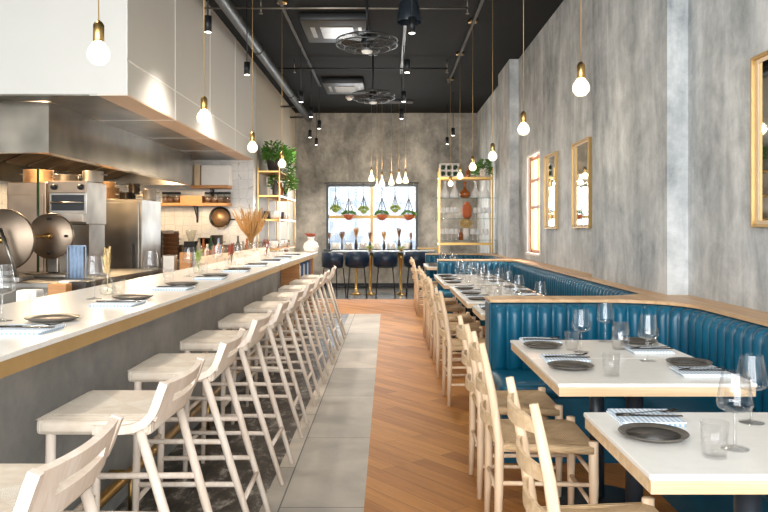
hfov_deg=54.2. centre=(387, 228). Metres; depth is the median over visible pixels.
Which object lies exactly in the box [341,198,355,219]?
hanging planter
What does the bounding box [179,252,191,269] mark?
container
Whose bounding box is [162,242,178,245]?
basket
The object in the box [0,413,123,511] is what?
bar stool
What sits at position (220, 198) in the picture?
glass jar
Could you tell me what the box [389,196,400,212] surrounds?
hanging planter
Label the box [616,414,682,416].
table knife
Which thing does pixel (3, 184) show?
wall
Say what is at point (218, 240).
bottle
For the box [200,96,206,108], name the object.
socket
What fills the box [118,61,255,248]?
wall
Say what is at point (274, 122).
wall
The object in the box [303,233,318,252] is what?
ceramic vase
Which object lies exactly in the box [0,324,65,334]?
napkin
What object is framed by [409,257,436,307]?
dining chair
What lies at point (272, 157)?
potted plant
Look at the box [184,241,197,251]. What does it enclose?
grinder
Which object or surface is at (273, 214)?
cup
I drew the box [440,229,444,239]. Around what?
wine glass
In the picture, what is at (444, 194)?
decanter
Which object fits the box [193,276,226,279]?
napkin
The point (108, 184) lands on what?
cooking pot
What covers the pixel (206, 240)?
cooking pot
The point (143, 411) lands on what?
bar stool
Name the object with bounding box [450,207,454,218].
wine glass
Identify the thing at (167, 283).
plate
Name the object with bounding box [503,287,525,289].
napkin
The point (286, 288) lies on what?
bar stool
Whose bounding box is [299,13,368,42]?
air conditioner
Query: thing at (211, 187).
wall shelf
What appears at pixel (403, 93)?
spotlight
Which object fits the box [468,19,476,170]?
pendant lamp
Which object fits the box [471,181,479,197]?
decanter
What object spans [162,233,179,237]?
basket
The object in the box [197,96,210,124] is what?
pendant lamp
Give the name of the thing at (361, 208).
hanging planter
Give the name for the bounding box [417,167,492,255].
shelving
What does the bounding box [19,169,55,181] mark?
cooking pot
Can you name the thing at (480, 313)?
dining table
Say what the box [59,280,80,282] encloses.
container
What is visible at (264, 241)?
flower vase
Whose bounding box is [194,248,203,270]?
flower vase
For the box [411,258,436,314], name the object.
dining chair
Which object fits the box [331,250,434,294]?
table
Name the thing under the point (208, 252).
container
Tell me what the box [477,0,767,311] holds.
wall
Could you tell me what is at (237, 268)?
plate
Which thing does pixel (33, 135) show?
range hood
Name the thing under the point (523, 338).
table knife
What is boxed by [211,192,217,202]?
glass jar
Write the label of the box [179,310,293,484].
bar stool
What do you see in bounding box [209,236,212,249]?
bottle
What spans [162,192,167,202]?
glass jar
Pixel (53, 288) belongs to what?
container
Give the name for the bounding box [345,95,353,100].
smoke detector
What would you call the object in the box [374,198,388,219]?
hanging planter
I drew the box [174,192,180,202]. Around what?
glass jar
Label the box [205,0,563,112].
ceiling
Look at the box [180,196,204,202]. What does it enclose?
wooden crate
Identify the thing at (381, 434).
floor
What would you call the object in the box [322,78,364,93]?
air conditioner
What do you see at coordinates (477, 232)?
wine glass
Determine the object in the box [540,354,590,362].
napkin
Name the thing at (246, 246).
bottle
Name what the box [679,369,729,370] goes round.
table knife
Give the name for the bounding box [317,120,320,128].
spotlight
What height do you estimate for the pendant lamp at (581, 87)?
1.894 m
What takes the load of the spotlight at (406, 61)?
hanging from the track at (404, 26)
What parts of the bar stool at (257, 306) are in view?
leg, leg, seat, frame, backrest, leg, leg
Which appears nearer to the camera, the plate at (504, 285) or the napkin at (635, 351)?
the napkin at (635, 351)
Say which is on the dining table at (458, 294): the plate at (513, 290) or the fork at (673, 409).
the plate at (513, 290)
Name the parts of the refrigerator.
door, handle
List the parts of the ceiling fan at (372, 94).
blade, rod, motor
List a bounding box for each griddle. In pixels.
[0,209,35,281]
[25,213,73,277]
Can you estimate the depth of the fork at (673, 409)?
2.33 m
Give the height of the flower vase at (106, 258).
0.254 m
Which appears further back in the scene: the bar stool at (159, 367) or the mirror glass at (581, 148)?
the mirror glass at (581, 148)
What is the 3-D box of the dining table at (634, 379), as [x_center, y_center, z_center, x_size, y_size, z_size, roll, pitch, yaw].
[1.022,0.961,3.120,0.755,0.750,0.560,0,0,0]
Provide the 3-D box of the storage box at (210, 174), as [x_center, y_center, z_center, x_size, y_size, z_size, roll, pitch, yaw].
[-2.636,-0.822,11.560,0.432,0.310,0.240,0,0,0]
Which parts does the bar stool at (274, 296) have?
leg, leg, seat, frame, backrest, leg, leg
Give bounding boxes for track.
[277,0,320,86]
[400,25,406,73]
[447,0,483,82]
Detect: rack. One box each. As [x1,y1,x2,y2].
[67,245,85,277]
[161,230,173,258]
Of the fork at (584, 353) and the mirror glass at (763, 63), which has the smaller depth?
the fork at (584, 353)
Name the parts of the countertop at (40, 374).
foot rail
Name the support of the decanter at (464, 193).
on the shelving at (489, 178)
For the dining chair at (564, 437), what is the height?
0.867 m
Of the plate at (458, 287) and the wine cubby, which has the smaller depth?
the plate at (458, 287)
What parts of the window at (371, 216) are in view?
rail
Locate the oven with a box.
[48,181,105,273]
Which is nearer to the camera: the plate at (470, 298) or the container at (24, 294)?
the container at (24, 294)
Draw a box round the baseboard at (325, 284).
[320,283,413,287]
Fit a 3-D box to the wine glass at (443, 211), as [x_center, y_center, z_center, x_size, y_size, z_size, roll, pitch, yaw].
[1.027,-0.297,13.950,0.093,0.206,0.093,0,0,0]
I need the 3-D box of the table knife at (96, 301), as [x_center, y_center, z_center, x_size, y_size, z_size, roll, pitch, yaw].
[-1.190,0.320,3.316,0.200,0.006,0.013,0,0,3]
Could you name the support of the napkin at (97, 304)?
on the countertop at (40, 374)
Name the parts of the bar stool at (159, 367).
leg, leg, seat, frame, leg, backrest, frame, leg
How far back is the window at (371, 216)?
16.97 m
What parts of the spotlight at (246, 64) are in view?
rod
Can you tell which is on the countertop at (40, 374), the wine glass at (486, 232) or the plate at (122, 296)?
the plate at (122, 296)
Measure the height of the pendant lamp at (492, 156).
1.913 m
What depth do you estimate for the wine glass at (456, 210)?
13.92 m
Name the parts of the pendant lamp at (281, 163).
bulb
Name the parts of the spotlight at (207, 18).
rod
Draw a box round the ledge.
[425,253,767,326]
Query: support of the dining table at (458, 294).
on the floor
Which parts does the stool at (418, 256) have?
leg, backrest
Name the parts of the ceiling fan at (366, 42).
blade, rod, motor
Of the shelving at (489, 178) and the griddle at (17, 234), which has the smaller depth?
the griddle at (17, 234)
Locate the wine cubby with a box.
[439,163,458,176]
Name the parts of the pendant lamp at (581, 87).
cord, bulb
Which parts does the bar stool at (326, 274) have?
leg, seat, backrest, leg, leg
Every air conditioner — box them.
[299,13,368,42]
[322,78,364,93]
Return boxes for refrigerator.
[105,199,160,273]
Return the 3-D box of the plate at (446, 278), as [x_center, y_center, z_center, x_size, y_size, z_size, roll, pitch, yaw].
[0.710,0.578,8.713,0.192,0.017,0.192,0,0,0]
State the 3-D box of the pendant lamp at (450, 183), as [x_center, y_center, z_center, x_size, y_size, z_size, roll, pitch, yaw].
[1.092,-1.685,13.100,0.120,1.888,0.120,0,0,0]
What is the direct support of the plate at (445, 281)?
on the dining table at (443, 284)
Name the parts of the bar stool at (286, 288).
leg, leg, seat, frame, backrest, leg, leg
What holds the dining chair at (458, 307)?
on the floor
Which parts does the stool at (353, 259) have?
leg, backrest, leg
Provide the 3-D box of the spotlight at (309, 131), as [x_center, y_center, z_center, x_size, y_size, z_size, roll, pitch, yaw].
[-1.530,-2.211,14.700,0.070,0.837,0.069,0,0,0]
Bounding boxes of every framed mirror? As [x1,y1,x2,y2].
[544,151,557,228]
[571,137,591,227]
[750,50,767,226]
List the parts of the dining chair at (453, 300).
post, seat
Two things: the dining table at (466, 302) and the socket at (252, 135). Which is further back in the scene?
the socket at (252, 135)
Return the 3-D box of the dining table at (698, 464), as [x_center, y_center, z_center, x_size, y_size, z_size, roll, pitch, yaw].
[1.002,0.961,2.095,0.755,0.750,0.610,0,0,0]
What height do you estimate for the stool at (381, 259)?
0.906 m
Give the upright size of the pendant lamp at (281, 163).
1.926 m
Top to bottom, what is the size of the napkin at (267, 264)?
0.012 m
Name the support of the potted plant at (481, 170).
on the shelving at (489, 178)
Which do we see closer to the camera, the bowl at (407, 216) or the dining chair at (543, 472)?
the dining chair at (543, 472)
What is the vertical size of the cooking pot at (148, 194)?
0.134 m
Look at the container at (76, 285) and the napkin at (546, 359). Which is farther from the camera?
the container at (76, 285)
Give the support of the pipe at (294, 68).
attached to the ceiling
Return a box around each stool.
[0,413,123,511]
[36,357,212,511]
[128,328,270,511]
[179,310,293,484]
[218,296,308,438]
[243,287,320,406]
[262,280,328,382]
[278,274,334,364]
[289,270,340,350]
[300,266,345,338]
[321,252,346,296]
[345,251,369,297]
[373,251,397,297]
[404,251,427,297]
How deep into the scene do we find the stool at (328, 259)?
14.53 m
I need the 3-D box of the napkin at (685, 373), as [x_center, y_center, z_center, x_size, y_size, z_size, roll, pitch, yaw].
[1.267,0.580,3.049,0.195,0.012,0.173,0,0,3]
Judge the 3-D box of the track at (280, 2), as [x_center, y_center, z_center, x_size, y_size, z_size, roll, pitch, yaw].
[-1.230,-2.606,5.850,0.040,0.044,15.500,0,0,0]
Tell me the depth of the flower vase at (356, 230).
16.82 m
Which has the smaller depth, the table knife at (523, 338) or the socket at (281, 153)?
the table knife at (523, 338)
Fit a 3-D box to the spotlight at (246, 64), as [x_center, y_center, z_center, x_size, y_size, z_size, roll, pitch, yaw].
[-1.640,-2.211,8.720,0.070,0.837,0.069,0,0,0]
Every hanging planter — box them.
[330,183,341,212]
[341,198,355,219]
[358,183,369,213]
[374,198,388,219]
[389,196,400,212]
[400,198,416,219]
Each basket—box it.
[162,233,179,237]
[162,238,178,241]
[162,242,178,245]
[162,246,179,250]
[162,251,178,254]
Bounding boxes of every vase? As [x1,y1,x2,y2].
[101,246,115,294]
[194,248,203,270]
[227,243,233,262]
[263,239,269,254]
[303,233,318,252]
[339,231,344,248]
[353,227,358,248]
[368,232,371,248]
[382,231,385,248]
[397,228,400,247]
[459,219,472,239]
[462,202,471,218]
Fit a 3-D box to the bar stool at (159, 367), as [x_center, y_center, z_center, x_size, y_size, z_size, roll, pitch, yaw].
[-0.811,0.902,3.311,0.548,0.874,0.462,0,0,-1]
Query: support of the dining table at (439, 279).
on the floor
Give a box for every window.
[324,182,419,250]
[525,149,539,256]
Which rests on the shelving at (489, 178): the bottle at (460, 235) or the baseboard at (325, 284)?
the bottle at (460, 235)
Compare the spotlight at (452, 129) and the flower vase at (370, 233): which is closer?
the spotlight at (452, 129)
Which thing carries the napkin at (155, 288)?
on the countertop at (40, 374)
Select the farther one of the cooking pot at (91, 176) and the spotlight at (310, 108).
the spotlight at (310, 108)
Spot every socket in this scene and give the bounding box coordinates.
[93,20,103,41]
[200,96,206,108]
[250,132,254,141]
[280,151,283,158]
[490,143,494,150]
[521,111,525,122]
[577,61,584,77]
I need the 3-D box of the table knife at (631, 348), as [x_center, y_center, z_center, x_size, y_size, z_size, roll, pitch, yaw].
[1.260,0.570,3.587,0.200,0.006,0.013,0,0,3]
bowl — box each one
[343,214,354,219]
[376,214,387,219]
[403,214,414,219]
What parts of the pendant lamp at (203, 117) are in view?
bulb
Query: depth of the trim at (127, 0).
7.40 m
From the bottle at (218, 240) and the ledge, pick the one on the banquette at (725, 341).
the ledge
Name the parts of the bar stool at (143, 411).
leg, leg, seat, frame, leg, backrest, frame, leg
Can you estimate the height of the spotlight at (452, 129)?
0.837 m
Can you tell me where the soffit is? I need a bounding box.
[0,0,252,159]
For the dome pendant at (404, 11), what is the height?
0.535 m
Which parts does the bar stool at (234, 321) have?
leg, leg, seat, frame, backrest, leg, leg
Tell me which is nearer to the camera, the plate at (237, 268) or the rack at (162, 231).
the plate at (237, 268)
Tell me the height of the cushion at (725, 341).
0.408 m
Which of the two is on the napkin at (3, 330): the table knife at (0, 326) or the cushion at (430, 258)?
the table knife at (0, 326)
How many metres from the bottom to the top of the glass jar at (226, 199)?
0.170 m
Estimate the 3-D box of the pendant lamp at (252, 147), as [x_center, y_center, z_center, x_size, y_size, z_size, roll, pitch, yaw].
[-1.247,-1.666,6.900,0.120,1.926,0.120,0,0,0]
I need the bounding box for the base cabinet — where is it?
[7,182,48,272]
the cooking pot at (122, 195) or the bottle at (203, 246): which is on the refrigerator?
the cooking pot at (122, 195)
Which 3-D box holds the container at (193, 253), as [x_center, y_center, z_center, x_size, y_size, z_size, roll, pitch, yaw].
[-2.100,0.366,8.246,0.120,0.220,0.100,0,0,0]
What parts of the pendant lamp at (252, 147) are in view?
cord, bulb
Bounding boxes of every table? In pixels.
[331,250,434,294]
[425,265,436,269]
[434,275,496,337]
[437,277,503,316]
[440,281,514,351]
[449,286,530,295]
[454,291,544,300]
[460,296,484,307]
[472,305,484,319]
[510,340,693,504]
[530,358,756,502]
[584,412,767,511]
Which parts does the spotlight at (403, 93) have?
rod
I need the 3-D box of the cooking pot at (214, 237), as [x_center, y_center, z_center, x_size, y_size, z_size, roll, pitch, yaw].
[-2.576,0.264,11.300,0.260,0.344,0.186,0,0,0]
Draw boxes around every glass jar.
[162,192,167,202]
[168,192,173,202]
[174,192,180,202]
[205,192,210,202]
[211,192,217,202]
[218,192,224,202]
[224,192,230,202]
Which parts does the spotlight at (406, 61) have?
rod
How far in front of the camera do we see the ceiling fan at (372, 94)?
11.16 m
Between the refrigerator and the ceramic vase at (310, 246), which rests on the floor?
the refrigerator
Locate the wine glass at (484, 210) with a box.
[482,207,486,218]
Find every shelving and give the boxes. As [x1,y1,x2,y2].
[257,167,294,251]
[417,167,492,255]
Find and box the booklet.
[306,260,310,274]
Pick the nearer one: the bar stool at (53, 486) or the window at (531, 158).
the bar stool at (53, 486)
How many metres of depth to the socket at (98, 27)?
3.20 m
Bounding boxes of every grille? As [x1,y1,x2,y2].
[320,27,354,38]
[334,86,355,91]
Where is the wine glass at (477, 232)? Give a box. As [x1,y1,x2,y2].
[475,229,479,239]
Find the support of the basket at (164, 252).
on the basket
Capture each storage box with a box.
[194,165,200,184]
[201,165,231,185]
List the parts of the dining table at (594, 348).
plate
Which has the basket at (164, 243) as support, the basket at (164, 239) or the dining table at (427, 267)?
the basket at (164, 239)
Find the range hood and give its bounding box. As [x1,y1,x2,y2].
[0,102,191,184]
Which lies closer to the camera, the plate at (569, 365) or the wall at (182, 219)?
the plate at (569, 365)
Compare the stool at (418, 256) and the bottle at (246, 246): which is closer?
the bottle at (246, 246)
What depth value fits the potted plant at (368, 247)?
15.13 m
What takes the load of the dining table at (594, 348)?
on the floor
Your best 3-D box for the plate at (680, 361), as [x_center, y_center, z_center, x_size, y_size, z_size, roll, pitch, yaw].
[1.300,0.578,3.240,0.192,0.017,0.192,0,0,0]
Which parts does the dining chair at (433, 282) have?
post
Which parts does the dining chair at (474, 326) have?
post, seat, leg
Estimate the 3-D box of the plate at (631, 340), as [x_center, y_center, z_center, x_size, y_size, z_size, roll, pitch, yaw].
[1.290,0.578,3.860,0.192,0.017,0.192,0,0,0]
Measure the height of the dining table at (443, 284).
0.750 m
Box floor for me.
[114,288,677,511]
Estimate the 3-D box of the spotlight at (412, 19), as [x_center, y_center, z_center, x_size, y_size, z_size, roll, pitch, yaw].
[0.220,-2.211,6.870,0.070,0.837,0.069,0,0,0]
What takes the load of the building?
on the floor
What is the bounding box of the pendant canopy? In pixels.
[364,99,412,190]
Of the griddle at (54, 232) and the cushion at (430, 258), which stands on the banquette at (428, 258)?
the cushion at (430, 258)
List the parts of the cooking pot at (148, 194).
pot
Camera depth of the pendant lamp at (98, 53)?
3.20 m
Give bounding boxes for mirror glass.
[547,155,554,225]
[575,142,587,224]
[759,59,767,220]
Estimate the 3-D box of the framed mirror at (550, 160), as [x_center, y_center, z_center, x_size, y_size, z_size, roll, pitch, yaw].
[2.000,-0.462,9.210,0.040,0.924,0.620,0,0,0]
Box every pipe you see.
[37,168,38,271]
[204,0,468,13]
[278,60,447,72]
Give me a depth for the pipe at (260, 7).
8.49 m
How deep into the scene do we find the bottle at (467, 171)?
13.97 m
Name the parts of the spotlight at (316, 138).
rod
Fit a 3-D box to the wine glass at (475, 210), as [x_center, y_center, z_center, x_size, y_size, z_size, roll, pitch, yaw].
[1.624,-0.297,13.950,0.093,0.206,0.093,0,0,0]
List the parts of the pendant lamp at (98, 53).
bulb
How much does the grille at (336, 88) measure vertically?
0.012 m
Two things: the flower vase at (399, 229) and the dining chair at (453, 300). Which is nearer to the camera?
the dining chair at (453, 300)
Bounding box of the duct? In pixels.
[215,0,311,121]
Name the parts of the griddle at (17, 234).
lever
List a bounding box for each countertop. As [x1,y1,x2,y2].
[0,247,317,510]
[0,268,161,304]
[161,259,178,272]
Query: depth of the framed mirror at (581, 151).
7.79 m
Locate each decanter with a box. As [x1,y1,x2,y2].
[440,181,449,197]
[450,181,458,197]
[460,182,469,197]
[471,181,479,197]
[481,181,489,197]
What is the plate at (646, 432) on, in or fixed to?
on the dining table at (698, 464)
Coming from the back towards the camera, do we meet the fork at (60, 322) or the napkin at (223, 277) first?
the napkin at (223, 277)
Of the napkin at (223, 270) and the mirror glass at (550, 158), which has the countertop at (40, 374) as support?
the napkin at (223, 270)
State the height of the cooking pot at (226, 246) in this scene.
0.204 m
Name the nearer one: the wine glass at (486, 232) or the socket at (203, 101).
the socket at (203, 101)
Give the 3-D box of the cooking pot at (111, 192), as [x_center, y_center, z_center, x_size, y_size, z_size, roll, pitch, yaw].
[-3.252,-0.408,8.700,0.291,0.144,0.268,0,0,42]
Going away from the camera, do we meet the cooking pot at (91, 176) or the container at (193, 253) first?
the cooking pot at (91, 176)
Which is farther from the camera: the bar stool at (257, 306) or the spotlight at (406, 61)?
the spotlight at (406, 61)
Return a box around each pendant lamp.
[87,0,109,64]
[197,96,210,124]
[247,0,257,152]
[277,0,286,167]
[447,78,453,186]
[456,52,463,178]
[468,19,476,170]
[488,0,496,160]
[517,0,528,134]
[572,0,589,95]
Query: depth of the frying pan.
11.68 m
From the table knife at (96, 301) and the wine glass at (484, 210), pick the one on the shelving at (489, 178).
the wine glass at (484, 210)
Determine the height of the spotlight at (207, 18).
0.837 m
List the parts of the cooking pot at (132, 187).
pot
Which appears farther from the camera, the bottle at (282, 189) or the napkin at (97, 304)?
the bottle at (282, 189)
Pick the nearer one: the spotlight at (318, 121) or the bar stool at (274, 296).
the bar stool at (274, 296)
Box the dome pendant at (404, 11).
[396,0,421,25]
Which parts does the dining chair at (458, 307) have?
post, post, seat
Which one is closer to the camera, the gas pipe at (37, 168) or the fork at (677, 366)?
the fork at (677, 366)
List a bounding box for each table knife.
[0,326,54,327]
[96,301,140,301]
[156,286,191,286]
[523,338,561,339]
[545,356,589,357]
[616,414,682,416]
[631,348,672,348]
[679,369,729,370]
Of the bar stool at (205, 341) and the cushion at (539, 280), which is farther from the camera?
the cushion at (539, 280)
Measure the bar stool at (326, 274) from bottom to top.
0.874 m
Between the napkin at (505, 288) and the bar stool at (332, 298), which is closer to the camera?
the napkin at (505, 288)
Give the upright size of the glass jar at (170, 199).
0.170 m
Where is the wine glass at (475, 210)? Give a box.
[473,207,477,218]
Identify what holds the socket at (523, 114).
attached to the pendant lamp at (523, 128)
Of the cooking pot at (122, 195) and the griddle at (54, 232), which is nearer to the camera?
the griddle at (54, 232)
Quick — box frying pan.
[209,206,241,228]
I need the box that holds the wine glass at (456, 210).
[454,207,458,218]
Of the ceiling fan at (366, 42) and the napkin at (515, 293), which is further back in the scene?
the ceiling fan at (366, 42)
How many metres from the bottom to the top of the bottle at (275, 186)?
0.250 m
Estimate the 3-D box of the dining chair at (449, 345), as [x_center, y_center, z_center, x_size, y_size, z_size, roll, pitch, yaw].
[0.610,0.903,5.848,0.506,0.867,0.460,0,0,-2]
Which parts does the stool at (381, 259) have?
leg, backrest, leg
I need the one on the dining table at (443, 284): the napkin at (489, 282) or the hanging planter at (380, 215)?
the napkin at (489, 282)
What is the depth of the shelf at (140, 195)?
9.47 m
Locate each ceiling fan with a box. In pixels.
[336,0,397,53]
[351,53,394,103]
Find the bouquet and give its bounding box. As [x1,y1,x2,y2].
[232,203,269,247]
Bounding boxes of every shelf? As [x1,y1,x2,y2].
[136,194,160,200]
[161,203,231,222]
[190,185,231,196]
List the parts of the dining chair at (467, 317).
post, post, seat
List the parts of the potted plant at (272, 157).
pot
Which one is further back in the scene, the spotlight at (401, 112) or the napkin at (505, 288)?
the spotlight at (401, 112)
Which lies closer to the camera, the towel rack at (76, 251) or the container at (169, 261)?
the towel rack at (76, 251)
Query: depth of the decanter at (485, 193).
13.95 m
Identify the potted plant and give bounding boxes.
[261,140,296,169]
[266,163,299,192]
[366,245,373,250]
[470,159,492,176]
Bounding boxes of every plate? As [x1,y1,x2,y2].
[24,313,80,322]
[112,294,153,299]
[165,282,197,285]
[201,273,228,275]
[228,267,250,269]
[441,277,456,279]
[445,281,461,282]
[455,286,473,288]
[461,291,480,293]
[467,297,485,299]
[504,285,521,286]
[513,290,532,291]
[523,341,562,348]
[547,360,593,370]
[618,422,689,442]
[619,337,657,344]
[665,357,712,366]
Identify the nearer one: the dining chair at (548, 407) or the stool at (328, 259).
the dining chair at (548, 407)
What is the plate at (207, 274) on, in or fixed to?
on the countertop at (40, 374)
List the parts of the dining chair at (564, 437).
post, post, seat, leg, leg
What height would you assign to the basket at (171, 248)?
0.062 m
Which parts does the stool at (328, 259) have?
backrest, leg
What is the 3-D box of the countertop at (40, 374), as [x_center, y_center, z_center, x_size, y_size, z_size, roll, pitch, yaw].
[-1.409,0.798,4.700,0.762,1.075,12.600,0,0,0]
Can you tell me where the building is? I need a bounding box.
[329,187,414,248]
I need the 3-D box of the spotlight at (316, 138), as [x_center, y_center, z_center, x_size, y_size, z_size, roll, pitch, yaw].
[-1.530,-2.211,16.000,0.070,0.837,0.069,0,0,0]
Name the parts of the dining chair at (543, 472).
post, post, seat, leg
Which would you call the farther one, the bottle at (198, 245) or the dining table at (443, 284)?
the bottle at (198, 245)
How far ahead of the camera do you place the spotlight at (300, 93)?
10.57 m
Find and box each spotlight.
[204,0,211,32]
[244,3,249,74]
[298,91,302,102]
[308,130,311,137]
[309,107,312,116]
[315,106,317,144]
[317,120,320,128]
[399,70,403,118]
[401,46,405,101]
[404,26,409,72]
[408,0,415,33]
[451,128,454,135]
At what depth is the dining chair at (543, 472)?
2.15 m
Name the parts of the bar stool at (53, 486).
frame, seat, backrest, leg, frame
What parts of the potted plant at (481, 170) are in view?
pot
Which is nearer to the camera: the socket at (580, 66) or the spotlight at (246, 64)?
the socket at (580, 66)
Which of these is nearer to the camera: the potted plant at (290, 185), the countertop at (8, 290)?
the countertop at (8, 290)
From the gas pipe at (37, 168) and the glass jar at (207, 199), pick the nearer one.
the gas pipe at (37, 168)
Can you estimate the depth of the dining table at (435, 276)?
9.35 m
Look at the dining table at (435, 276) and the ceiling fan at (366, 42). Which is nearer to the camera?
the ceiling fan at (366, 42)
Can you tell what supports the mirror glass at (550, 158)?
attached to the framed mirror at (550, 160)
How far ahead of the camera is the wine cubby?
13.90 m
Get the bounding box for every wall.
[0,181,6,208]
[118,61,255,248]
[256,64,294,251]
[295,113,476,282]
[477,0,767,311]
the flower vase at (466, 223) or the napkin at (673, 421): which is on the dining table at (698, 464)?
the napkin at (673, 421)
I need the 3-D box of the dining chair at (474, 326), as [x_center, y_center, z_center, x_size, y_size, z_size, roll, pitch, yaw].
[0.610,0.903,6.902,0.506,0.867,0.460,0,0,3]
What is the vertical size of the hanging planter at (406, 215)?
0.818 m
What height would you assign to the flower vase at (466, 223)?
0.411 m
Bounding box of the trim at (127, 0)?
[99,0,248,138]
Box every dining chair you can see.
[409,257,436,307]
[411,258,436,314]
[416,266,457,337]
[419,269,465,348]
[423,274,475,363]
[427,279,483,377]
[434,287,484,405]
[456,315,562,499]
[469,331,598,511]
[506,376,658,511]
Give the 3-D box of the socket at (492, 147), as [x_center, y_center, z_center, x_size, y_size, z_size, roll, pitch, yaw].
[1.102,-0.863,7.900,0.046,0.094,0.046,0,0,0]
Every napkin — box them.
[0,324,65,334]
[89,300,146,306]
[151,286,194,289]
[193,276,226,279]
[221,270,249,271]
[243,264,267,266]
[489,282,507,283]
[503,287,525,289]
[513,292,536,294]
[519,337,562,343]
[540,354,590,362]
[606,409,686,425]
[622,346,674,353]
[669,366,732,376]
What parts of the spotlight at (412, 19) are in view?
rod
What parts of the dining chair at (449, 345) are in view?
post, post, seat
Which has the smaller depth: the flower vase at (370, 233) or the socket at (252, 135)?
the socket at (252, 135)
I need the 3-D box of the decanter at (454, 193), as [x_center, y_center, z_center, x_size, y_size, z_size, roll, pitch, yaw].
[1.241,-0.737,14.000,0.170,0.310,0.170,0,0,0]
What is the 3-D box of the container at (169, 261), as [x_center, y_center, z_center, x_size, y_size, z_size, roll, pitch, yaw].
[-2.150,0.366,7.397,0.120,0.220,0.100,0,0,0]
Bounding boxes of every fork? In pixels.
[3,322,62,325]
[544,353,587,356]
[615,408,676,413]
[677,366,723,368]
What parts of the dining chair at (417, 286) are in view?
post, post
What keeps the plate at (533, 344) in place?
on the dining table at (594, 348)
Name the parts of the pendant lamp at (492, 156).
cord, bulb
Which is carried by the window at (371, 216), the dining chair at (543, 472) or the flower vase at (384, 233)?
the flower vase at (384, 233)
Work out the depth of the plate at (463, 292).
6.82 m
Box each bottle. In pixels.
[195,238,201,251]
[201,238,205,255]
[204,244,208,255]
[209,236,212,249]
[216,238,220,253]
[235,236,240,250]
[244,238,248,249]
[272,180,277,194]
[280,182,283,195]
[458,229,462,239]
[466,167,469,176]
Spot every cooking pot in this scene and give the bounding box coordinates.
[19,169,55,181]
[50,174,81,180]
[78,171,107,182]
[102,182,118,186]
[106,187,122,198]
[116,192,139,198]
[126,183,143,193]
[139,189,159,200]
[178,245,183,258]
[200,238,209,245]
[211,235,225,244]
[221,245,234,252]
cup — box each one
[270,211,277,218]
[270,241,277,248]
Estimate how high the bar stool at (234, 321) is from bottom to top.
0.874 m
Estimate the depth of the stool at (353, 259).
14.53 m
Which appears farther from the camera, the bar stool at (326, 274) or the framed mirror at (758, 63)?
the bar stool at (326, 274)
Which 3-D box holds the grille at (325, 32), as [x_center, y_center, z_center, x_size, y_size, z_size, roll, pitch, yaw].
[-0.644,-2.523,9.650,0.415,0.012,0.550,0,0,0]
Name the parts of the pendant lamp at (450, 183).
cord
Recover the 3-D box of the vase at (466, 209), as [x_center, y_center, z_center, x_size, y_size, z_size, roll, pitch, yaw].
[1.475,-0.349,14.000,0.190,0.310,0.190,0,0,0]
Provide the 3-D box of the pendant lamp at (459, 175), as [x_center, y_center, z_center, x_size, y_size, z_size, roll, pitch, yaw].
[1.075,-1.685,11.200,0.120,1.888,0.120,0,0,0]
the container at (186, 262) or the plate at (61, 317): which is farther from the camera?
the container at (186, 262)
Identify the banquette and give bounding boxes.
[425,255,502,289]
[437,261,669,325]
[485,300,767,511]
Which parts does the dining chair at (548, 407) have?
post, post, seat, leg, leg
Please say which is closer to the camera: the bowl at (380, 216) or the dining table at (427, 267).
the dining table at (427, 267)
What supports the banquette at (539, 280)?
on the floor
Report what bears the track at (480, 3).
attached to the ceiling
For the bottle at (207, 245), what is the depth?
10.72 m
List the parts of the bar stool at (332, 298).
seat, leg, leg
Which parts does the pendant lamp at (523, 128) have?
bulb, cord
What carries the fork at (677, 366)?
on the napkin at (685, 373)
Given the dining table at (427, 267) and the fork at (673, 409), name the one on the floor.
the dining table at (427, 267)
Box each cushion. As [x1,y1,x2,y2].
[427,255,501,277]
[439,261,637,295]
[491,303,767,411]
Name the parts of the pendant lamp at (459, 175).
bulb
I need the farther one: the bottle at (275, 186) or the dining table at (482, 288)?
the bottle at (275, 186)
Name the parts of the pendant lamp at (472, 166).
cord, bulb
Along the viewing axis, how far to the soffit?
6.55 m
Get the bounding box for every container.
[16,289,43,301]
[48,283,71,294]
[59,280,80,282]
[69,281,90,290]
[163,255,176,272]
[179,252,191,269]
[192,252,202,266]
[206,250,217,255]
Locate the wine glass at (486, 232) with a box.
[484,229,488,239]
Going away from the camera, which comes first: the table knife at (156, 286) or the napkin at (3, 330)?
the napkin at (3, 330)
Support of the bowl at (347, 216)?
on the hanging planter at (347, 216)
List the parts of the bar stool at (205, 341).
leg, leg, seat, frame, backrest, leg, leg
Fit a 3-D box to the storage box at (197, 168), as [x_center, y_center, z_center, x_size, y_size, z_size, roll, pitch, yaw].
[-2.914,-0.822,11.560,0.090,0.310,0.240,0,0,0]
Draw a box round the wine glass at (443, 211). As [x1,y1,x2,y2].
[441,207,445,218]

